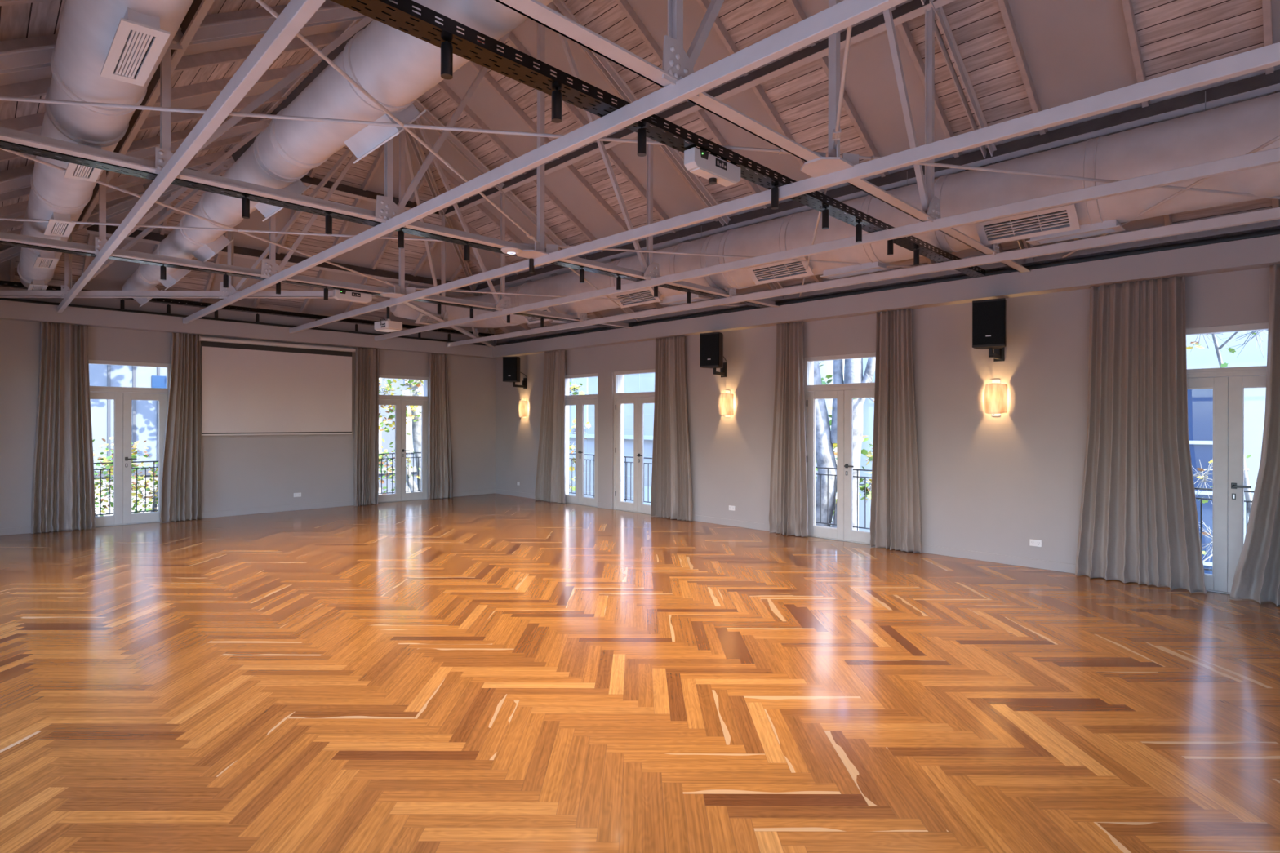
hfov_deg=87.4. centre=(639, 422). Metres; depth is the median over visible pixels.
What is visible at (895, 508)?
curtain
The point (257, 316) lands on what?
spotlight
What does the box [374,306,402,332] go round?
projector
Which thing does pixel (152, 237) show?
purlin
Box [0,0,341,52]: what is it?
rafter
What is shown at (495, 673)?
floor
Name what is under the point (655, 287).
spotlight
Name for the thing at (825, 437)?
door glass
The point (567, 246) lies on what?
rod
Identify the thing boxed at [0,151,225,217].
rafter
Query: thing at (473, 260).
rafter
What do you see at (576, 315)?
diffuser
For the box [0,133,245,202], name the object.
rafter
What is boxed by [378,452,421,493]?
balcony railing
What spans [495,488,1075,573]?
baseboard
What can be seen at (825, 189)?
rod
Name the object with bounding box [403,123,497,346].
truss
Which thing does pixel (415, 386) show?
plane tree
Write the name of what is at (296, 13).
tie beam
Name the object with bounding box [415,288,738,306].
rod
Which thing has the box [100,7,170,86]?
diffuser
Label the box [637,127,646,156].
spotlight
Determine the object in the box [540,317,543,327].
spotlight
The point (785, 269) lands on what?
diffuser
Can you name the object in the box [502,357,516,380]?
grille
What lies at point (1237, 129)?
air duct
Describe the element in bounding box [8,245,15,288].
rafter
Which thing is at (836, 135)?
rod
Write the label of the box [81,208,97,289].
rafter
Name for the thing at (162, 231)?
rafter
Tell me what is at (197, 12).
purlin
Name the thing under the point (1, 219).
rod
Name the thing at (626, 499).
balcony railing
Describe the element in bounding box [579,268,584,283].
spotlight
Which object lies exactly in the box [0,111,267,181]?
rafter
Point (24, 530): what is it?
baseboard
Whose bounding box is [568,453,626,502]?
balcony railing
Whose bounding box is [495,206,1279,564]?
wall
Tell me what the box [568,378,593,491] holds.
plane tree
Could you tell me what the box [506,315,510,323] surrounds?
spotlight
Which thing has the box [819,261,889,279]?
diffuser
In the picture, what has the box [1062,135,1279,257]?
rod
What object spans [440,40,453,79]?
spotlight
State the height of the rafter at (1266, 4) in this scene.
2.637 m
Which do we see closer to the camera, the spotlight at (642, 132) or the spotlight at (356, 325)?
the spotlight at (642, 132)
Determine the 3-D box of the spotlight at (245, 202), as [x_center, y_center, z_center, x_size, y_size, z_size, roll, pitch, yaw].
[-2.902,-1.580,4.935,0.051,0.152,0.051,0,0,-45]
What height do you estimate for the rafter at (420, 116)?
2.618 m
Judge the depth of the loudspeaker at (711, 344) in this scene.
10.13 m
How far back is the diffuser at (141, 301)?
9.77 m
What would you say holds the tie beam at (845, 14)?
attached to the roof truss at (39, 57)
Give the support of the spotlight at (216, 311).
hanging from the cable tray at (7, 284)
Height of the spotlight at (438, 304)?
0.152 m
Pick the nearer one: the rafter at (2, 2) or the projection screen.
the rafter at (2, 2)
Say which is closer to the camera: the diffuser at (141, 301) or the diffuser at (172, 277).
the diffuser at (172, 277)
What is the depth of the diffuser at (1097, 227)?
5.96 m
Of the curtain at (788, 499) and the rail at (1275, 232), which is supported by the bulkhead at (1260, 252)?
the rail at (1275, 232)
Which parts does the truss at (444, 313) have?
vertical post, gusset plate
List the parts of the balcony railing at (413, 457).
post, rail, rail, rail, post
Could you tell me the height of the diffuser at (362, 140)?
0.276 m
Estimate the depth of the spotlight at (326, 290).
8.25 m
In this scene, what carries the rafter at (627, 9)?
hanging from the ceiling
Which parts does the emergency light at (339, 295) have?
indicator panel, label panel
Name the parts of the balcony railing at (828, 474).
post, rail, rail, rail, post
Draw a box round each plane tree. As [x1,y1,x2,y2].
[92,436,158,516]
[378,378,423,494]
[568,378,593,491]
[815,360,836,527]
[1186,329,1267,562]
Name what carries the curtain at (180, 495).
on the floor
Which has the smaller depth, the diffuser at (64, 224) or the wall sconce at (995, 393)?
the diffuser at (64, 224)
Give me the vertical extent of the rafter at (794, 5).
2.637 m
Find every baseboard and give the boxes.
[0,488,495,535]
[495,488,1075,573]
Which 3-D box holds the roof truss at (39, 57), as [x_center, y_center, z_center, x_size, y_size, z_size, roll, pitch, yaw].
[-0.985,-3.003,6.662,8.753,2.739,0.280,0,0,-45]
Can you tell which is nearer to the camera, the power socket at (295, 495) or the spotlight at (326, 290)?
the spotlight at (326, 290)
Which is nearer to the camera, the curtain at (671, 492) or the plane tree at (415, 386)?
the curtain at (671, 492)
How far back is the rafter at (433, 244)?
12.15 m
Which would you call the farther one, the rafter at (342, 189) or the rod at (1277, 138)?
the rafter at (342, 189)
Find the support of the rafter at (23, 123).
hanging from the ceiling
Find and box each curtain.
[31,321,95,533]
[160,332,202,523]
[353,346,379,506]
[427,352,453,499]
[534,350,565,503]
[650,335,692,521]
[768,321,808,537]
[870,308,921,553]
[1075,275,1207,593]
[1229,263,1279,606]
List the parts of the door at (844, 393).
handle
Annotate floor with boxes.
[0,493,1279,852]
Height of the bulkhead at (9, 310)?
0.242 m
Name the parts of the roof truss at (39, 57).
vertical post, gusset plate, gusset plate, vertical post, gusset plate, node plate, fin plate, king post, fin plate, vertical post, gusset plate, gusset plate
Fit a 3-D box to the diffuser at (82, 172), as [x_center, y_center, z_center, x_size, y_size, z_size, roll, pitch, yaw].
[-3.795,-1.794,4.587,0.175,0.117,0.660,0,0,-45]
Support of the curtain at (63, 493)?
on the floor
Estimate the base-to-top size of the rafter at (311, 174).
2.325 m
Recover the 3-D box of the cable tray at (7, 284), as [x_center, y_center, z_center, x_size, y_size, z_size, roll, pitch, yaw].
[-6.214,-1.897,11.749,8.400,0.062,0.137,0,0,-45]
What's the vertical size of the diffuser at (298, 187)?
0.278 m
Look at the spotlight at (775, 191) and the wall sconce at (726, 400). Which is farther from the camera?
the wall sconce at (726, 400)
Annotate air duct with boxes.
[17,0,193,290]
[122,0,553,306]
[389,91,1279,328]
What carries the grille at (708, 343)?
attached to the loudspeaker at (711, 344)
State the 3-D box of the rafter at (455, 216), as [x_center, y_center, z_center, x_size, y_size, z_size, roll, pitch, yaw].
[-2.219,-2.737,12.194,2.878,1.728,0.046,0,0,-45]
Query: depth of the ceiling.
6.89 m
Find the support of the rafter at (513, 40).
hanging from the ceiling
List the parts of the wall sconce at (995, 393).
plate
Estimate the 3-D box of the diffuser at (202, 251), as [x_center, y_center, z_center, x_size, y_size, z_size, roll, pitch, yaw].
[-4.608,-1.865,7.195,0.276,0.281,0.660,0,0,-45]
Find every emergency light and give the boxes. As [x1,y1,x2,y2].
[333,288,372,303]
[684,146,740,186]
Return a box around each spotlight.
[120,299,124,309]
[160,265,166,279]
[166,304,170,314]
[214,310,217,318]
[222,273,228,288]
[241,196,249,218]
[255,313,259,322]
[275,282,280,294]
[324,214,332,235]
[324,287,328,300]
[355,324,358,332]
[397,230,404,248]
[437,303,440,314]
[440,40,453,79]
[464,244,470,261]
[470,307,473,318]
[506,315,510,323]
[528,258,533,273]
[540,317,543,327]
[551,89,561,123]
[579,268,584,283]
[616,275,621,290]
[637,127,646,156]
[653,285,657,297]
[686,291,690,303]
[708,177,716,184]
[771,186,778,209]
[822,208,828,229]
[855,223,862,242]
[887,239,893,255]
[913,248,919,265]
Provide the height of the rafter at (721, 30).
2.637 m
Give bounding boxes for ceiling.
[0,0,1279,333]
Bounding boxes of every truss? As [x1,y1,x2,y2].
[0,0,784,307]
[0,98,636,328]
[0,147,377,298]
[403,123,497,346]
[494,0,1034,272]
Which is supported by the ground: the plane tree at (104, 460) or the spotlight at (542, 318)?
the plane tree at (104, 460)
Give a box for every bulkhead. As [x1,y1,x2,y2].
[0,300,493,357]
[487,234,1279,358]
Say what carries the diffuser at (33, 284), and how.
attached to the air duct at (108, 51)
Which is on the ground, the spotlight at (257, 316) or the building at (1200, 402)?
the building at (1200, 402)
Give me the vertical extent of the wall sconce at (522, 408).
0.421 m
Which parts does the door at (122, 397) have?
handle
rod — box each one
[0,96,817,155]
[0,148,395,286]
[0,217,528,245]
[255,0,537,242]
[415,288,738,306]
[544,247,639,321]
[558,244,972,271]
[799,187,827,297]
[831,25,852,149]
[858,155,1279,199]
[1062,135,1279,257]
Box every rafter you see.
[0,0,56,5]
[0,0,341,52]
[0,30,345,102]
[0,63,312,131]
[0,88,289,162]
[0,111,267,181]
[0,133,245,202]
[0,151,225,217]
[0,184,146,231]
[6,227,22,234]
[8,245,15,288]
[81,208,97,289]
[154,191,175,250]
[200,231,227,308]
[251,166,317,313]
[297,143,384,318]
[341,171,428,323]
[382,220,448,320]
[417,261,464,327]
[420,115,626,314]
[426,154,603,318]
[436,80,662,308]
[446,207,532,282]
[463,251,552,326]
[467,60,697,302]
[480,290,530,329]
[482,327,490,335]
[497,326,510,333]
[506,31,688,242]
[546,4,772,290]
[614,0,823,282]
[696,0,875,274]
[786,0,935,264]
[890,4,1003,253]
[996,0,1081,240]
[1121,0,1172,226]
[1262,0,1279,208]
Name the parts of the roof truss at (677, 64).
vertical post, gusset plate, fin plate, node plate, king post, fin plate, fin plate, vertical post, gusset plate, gusset plate, gusset plate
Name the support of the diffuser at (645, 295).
attached to the air duct at (1237, 129)
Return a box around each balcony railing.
[93,460,158,515]
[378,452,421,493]
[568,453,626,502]
[624,456,652,502]
[815,466,871,530]
[1194,487,1254,570]
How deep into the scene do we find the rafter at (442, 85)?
9.31 m
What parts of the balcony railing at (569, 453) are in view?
post, post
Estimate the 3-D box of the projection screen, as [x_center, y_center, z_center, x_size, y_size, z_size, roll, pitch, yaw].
[-6.372,-0.597,11.957,2.557,1.651,0.088,0,0,-45]
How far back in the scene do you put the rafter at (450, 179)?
10.88 m
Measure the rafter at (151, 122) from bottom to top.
2.637 m
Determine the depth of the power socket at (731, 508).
10.44 m
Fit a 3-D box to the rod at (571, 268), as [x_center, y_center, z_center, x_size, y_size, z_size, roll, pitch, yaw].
[-0.497,-1.756,9.202,0.050,0.024,4.935,0,0,11]
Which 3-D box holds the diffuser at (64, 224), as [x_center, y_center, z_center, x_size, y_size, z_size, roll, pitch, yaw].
[-5.269,-1.805,6.083,0.175,0.118,0.660,0,0,-45]
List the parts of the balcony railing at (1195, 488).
rail, rail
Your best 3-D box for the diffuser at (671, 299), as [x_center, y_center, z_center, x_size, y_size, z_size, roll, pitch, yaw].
[0.629,-1.740,9.385,0.260,0.117,0.720,0,0,-45]
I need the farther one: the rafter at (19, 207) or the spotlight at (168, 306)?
the spotlight at (168, 306)
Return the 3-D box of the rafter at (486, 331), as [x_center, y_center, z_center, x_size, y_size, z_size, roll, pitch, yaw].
[-3.418,-2.007,14.872,0.046,0.264,0.354,0,0,-45]
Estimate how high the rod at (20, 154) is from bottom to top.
0.024 m
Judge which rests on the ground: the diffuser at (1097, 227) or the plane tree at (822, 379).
the plane tree at (822, 379)
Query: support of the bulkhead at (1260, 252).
attached to the wall at (988, 483)
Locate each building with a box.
[88,364,166,515]
[378,377,423,494]
[568,360,835,525]
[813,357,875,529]
[858,329,1267,574]
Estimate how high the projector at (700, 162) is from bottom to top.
0.117 m
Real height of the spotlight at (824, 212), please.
0.152 m
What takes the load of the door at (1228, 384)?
in the wall at (988, 483)
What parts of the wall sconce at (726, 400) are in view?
plate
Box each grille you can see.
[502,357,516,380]
[699,333,719,365]
[972,300,1004,345]
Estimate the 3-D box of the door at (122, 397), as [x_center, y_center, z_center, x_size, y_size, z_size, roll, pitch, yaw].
[-8.069,0.329,10.461,1.240,2.550,0.123,0,0,-45]
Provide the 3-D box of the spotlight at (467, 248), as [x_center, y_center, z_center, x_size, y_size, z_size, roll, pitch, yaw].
[-1.607,-1.577,6.228,0.051,0.152,0.051,0,0,-45]
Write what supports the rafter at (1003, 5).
hanging from the ceiling
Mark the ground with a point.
(836, 494)
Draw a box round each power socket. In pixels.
[293,493,301,497]
[728,505,735,511]
[1029,538,1041,546]
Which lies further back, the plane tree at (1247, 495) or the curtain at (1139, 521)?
the plane tree at (1247, 495)
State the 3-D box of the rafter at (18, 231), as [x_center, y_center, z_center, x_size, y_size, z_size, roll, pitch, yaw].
[-8.143,-2.304,8.448,1.344,0.839,0.046,0,0,-45]
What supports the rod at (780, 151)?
attached to the roof truss at (677, 64)
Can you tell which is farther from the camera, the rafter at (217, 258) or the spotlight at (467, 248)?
the rafter at (217, 258)
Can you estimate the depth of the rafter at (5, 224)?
8.65 m
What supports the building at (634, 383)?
on the ground
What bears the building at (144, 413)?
on the ground
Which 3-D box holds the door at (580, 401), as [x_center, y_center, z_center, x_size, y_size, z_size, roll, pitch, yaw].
[-1.196,0.343,13.177,0.123,2.550,1.240,0,0,-45]
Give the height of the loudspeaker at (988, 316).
0.640 m
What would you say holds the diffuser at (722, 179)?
attached to the projector at (700, 162)
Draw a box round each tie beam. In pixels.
[57,0,325,312]
[182,0,907,324]
[288,42,1279,333]
[374,147,1279,341]
[446,207,1279,346]
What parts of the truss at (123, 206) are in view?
gusset plate, vertical post, gusset plate, gusset plate, vertical post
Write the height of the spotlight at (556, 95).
0.152 m
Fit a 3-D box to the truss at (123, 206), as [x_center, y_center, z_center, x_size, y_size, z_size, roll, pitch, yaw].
[-6.361,-3.014,8.950,6.163,2.739,0.128,0,0,0]
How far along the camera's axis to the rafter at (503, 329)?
14.67 m
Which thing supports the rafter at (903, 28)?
hanging from the ceiling
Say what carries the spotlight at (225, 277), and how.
hanging from the cable tray at (2, 242)
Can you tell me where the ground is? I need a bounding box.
[835,493,858,530]
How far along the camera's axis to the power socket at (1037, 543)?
7.47 m
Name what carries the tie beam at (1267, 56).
attached to the roof truss at (39, 57)
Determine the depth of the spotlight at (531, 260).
6.72 m
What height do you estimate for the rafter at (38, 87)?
2.637 m
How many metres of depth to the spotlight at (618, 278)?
7.57 m
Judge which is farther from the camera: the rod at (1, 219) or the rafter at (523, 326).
the rafter at (523, 326)
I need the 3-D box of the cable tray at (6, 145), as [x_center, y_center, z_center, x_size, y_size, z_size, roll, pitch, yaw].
[-1.117,-1.683,6.714,8.200,0.062,0.137,0,0,-45]
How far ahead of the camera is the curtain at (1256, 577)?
6.05 m
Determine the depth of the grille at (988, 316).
7.34 m
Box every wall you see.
[0,280,495,528]
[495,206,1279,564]
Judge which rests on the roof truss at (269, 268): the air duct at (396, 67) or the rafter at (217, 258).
the air duct at (396, 67)
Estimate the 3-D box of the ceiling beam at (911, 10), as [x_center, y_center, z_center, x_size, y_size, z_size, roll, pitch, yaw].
[0.917,-3.453,6.977,0.133,0.168,11.590,0,0,-45]
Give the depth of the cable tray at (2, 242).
7.51 m
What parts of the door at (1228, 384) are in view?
handle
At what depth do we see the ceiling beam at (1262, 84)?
6.36 m
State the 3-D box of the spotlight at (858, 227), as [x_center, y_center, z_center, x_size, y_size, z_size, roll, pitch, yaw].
[1.815,-1.570,5.560,0.051,0.152,0.051,0,0,-45]
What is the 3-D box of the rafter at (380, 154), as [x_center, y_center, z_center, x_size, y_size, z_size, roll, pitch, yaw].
[-4.777,-3.123,10.800,0.046,2.492,4.194,0,0,-45]
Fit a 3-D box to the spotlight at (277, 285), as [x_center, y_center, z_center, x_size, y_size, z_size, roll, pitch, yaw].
[-4.257,-1.583,7.891,0.051,0.152,0.051,0,0,-45]
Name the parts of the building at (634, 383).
doorway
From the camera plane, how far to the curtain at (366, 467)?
12.98 m
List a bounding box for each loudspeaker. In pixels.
[502,356,527,388]
[699,332,726,377]
[972,297,1006,361]
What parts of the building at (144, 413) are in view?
cladding post, cladding post, cladding post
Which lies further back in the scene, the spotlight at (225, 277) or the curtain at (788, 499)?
the curtain at (788, 499)
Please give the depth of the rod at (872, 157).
4.75 m
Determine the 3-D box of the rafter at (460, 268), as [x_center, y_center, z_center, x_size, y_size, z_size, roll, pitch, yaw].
[-3.961,-2.454,13.243,0.046,1.155,1.890,0,0,-45]
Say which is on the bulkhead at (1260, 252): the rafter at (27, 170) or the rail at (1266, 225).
the rail at (1266, 225)
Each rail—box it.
[496,229,1279,346]
[502,219,1279,342]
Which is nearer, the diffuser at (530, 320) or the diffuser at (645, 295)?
the diffuser at (645, 295)
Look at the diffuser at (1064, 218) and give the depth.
6.05 m
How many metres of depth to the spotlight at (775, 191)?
4.67 m
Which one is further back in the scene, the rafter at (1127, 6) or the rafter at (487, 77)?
the rafter at (487, 77)
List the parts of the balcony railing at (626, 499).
rail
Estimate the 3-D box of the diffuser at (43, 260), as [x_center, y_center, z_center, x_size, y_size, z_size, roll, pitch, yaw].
[-6.597,-1.812,7.441,0.175,0.118,0.660,0,0,-45]
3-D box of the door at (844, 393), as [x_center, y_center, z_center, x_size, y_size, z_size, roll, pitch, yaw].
[2.796,0.351,9.178,0.123,2.550,1.240,0,0,-45]
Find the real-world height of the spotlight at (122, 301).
0.152 m
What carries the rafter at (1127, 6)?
hanging from the ceiling
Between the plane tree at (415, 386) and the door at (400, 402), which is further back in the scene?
the plane tree at (415, 386)
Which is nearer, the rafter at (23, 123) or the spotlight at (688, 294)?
the rafter at (23, 123)
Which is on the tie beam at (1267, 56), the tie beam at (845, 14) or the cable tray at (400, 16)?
the cable tray at (400, 16)
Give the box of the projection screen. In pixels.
[198,335,355,435]
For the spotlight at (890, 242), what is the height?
0.152 m
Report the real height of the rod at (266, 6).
0.024 m
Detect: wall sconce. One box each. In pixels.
[518,398,527,417]
[720,390,733,417]
[984,379,1007,416]
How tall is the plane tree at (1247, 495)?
7.618 m
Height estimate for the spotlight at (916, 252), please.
0.152 m
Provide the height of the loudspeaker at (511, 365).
0.640 m
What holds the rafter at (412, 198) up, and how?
hanging from the ceiling
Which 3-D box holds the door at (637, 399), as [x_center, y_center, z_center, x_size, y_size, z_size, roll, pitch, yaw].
[-0.037,0.345,12.016,0.123,2.550,1.240,0,0,-45]
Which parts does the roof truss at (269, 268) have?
vertical post, gusset plate, gusset plate, vertical post, gusset plate, node plate, fin plate, king post, fin plate, vertical post, gusset plate, gusset plate, gusset plate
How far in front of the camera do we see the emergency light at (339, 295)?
8.47 m
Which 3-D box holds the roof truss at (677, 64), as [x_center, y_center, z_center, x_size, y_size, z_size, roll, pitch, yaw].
[1.276,-2.999,4.397,8.753,2.739,0.280,0,0,-45]
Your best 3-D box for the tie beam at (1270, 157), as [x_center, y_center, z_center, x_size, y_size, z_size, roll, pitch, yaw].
[0.463,-1.607,7.402,0.052,0.082,15.828,0,0,-45]
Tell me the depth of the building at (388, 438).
27.84 m
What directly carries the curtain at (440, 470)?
on the floor
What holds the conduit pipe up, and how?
on the bulkhead at (9, 310)
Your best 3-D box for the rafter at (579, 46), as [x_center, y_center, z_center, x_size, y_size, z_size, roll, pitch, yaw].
[0.479,-3.185,8.383,4.444,2.637,0.046,0,0,-45]
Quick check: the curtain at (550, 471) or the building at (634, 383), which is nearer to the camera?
the curtain at (550, 471)
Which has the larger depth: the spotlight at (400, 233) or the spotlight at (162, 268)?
the spotlight at (162, 268)
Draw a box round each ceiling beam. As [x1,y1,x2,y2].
[444,0,955,217]
[475,69,1279,291]
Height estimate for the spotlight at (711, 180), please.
0.152 m
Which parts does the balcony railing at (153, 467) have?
rail, rail, rail, post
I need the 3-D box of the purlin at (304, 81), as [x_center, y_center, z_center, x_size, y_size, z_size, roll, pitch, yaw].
[-1.302,-3.458,4.762,0.133,0.168,11.590,0,0,-45]
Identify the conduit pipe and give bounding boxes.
[0,297,486,346]
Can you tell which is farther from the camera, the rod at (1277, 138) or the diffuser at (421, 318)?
the diffuser at (421, 318)
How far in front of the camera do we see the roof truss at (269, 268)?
7.92 m
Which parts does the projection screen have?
casing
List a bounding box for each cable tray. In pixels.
[0,140,768,307]
[0,240,621,328]
[0,280,493,337]
[329,0,985,277]
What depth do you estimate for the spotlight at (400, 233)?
5.76 m
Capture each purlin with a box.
[76,0,214,230]
[86,224,471,293]
[231,18,370,161]
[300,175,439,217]
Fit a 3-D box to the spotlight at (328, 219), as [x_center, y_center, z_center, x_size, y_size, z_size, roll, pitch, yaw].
[-2.485,-1.579,5.351,0.051,0.152,0.051,0,0,-45]
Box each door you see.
[88,360,170,527]
[377,374,429,502]
[564,373,598,506]
[613,368,654,514]
[804,351,875,544]
[1186,322,1268,594]
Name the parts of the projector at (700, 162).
indicator panel, label panel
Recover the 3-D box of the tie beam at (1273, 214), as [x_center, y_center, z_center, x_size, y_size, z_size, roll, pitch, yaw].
[1.546,-1.605,8.483,0.052,0.082,15.828,0,0,-45]
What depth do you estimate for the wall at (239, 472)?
11.69 m
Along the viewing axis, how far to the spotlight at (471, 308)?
9.69 m
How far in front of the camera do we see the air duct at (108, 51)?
3.71 m
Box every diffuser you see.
[26,279,48,290]
[33,251,58,269]
[44,212,75,237]
[63,142,102,182]
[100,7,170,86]
[133,286,162,306]
[158,268,191,289]
[191,234,233,262]
[253,179,311,222]
[343,103,426,163]
[414,311,448,324]
[520,306,558,324]
[550,312,589,323]
[612,286,661,308]
[660,293,711,305]
[689,167,735,186]
[746,256,813,284]
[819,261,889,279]
[974,204,1079,245]
[1026,219,1125,245]

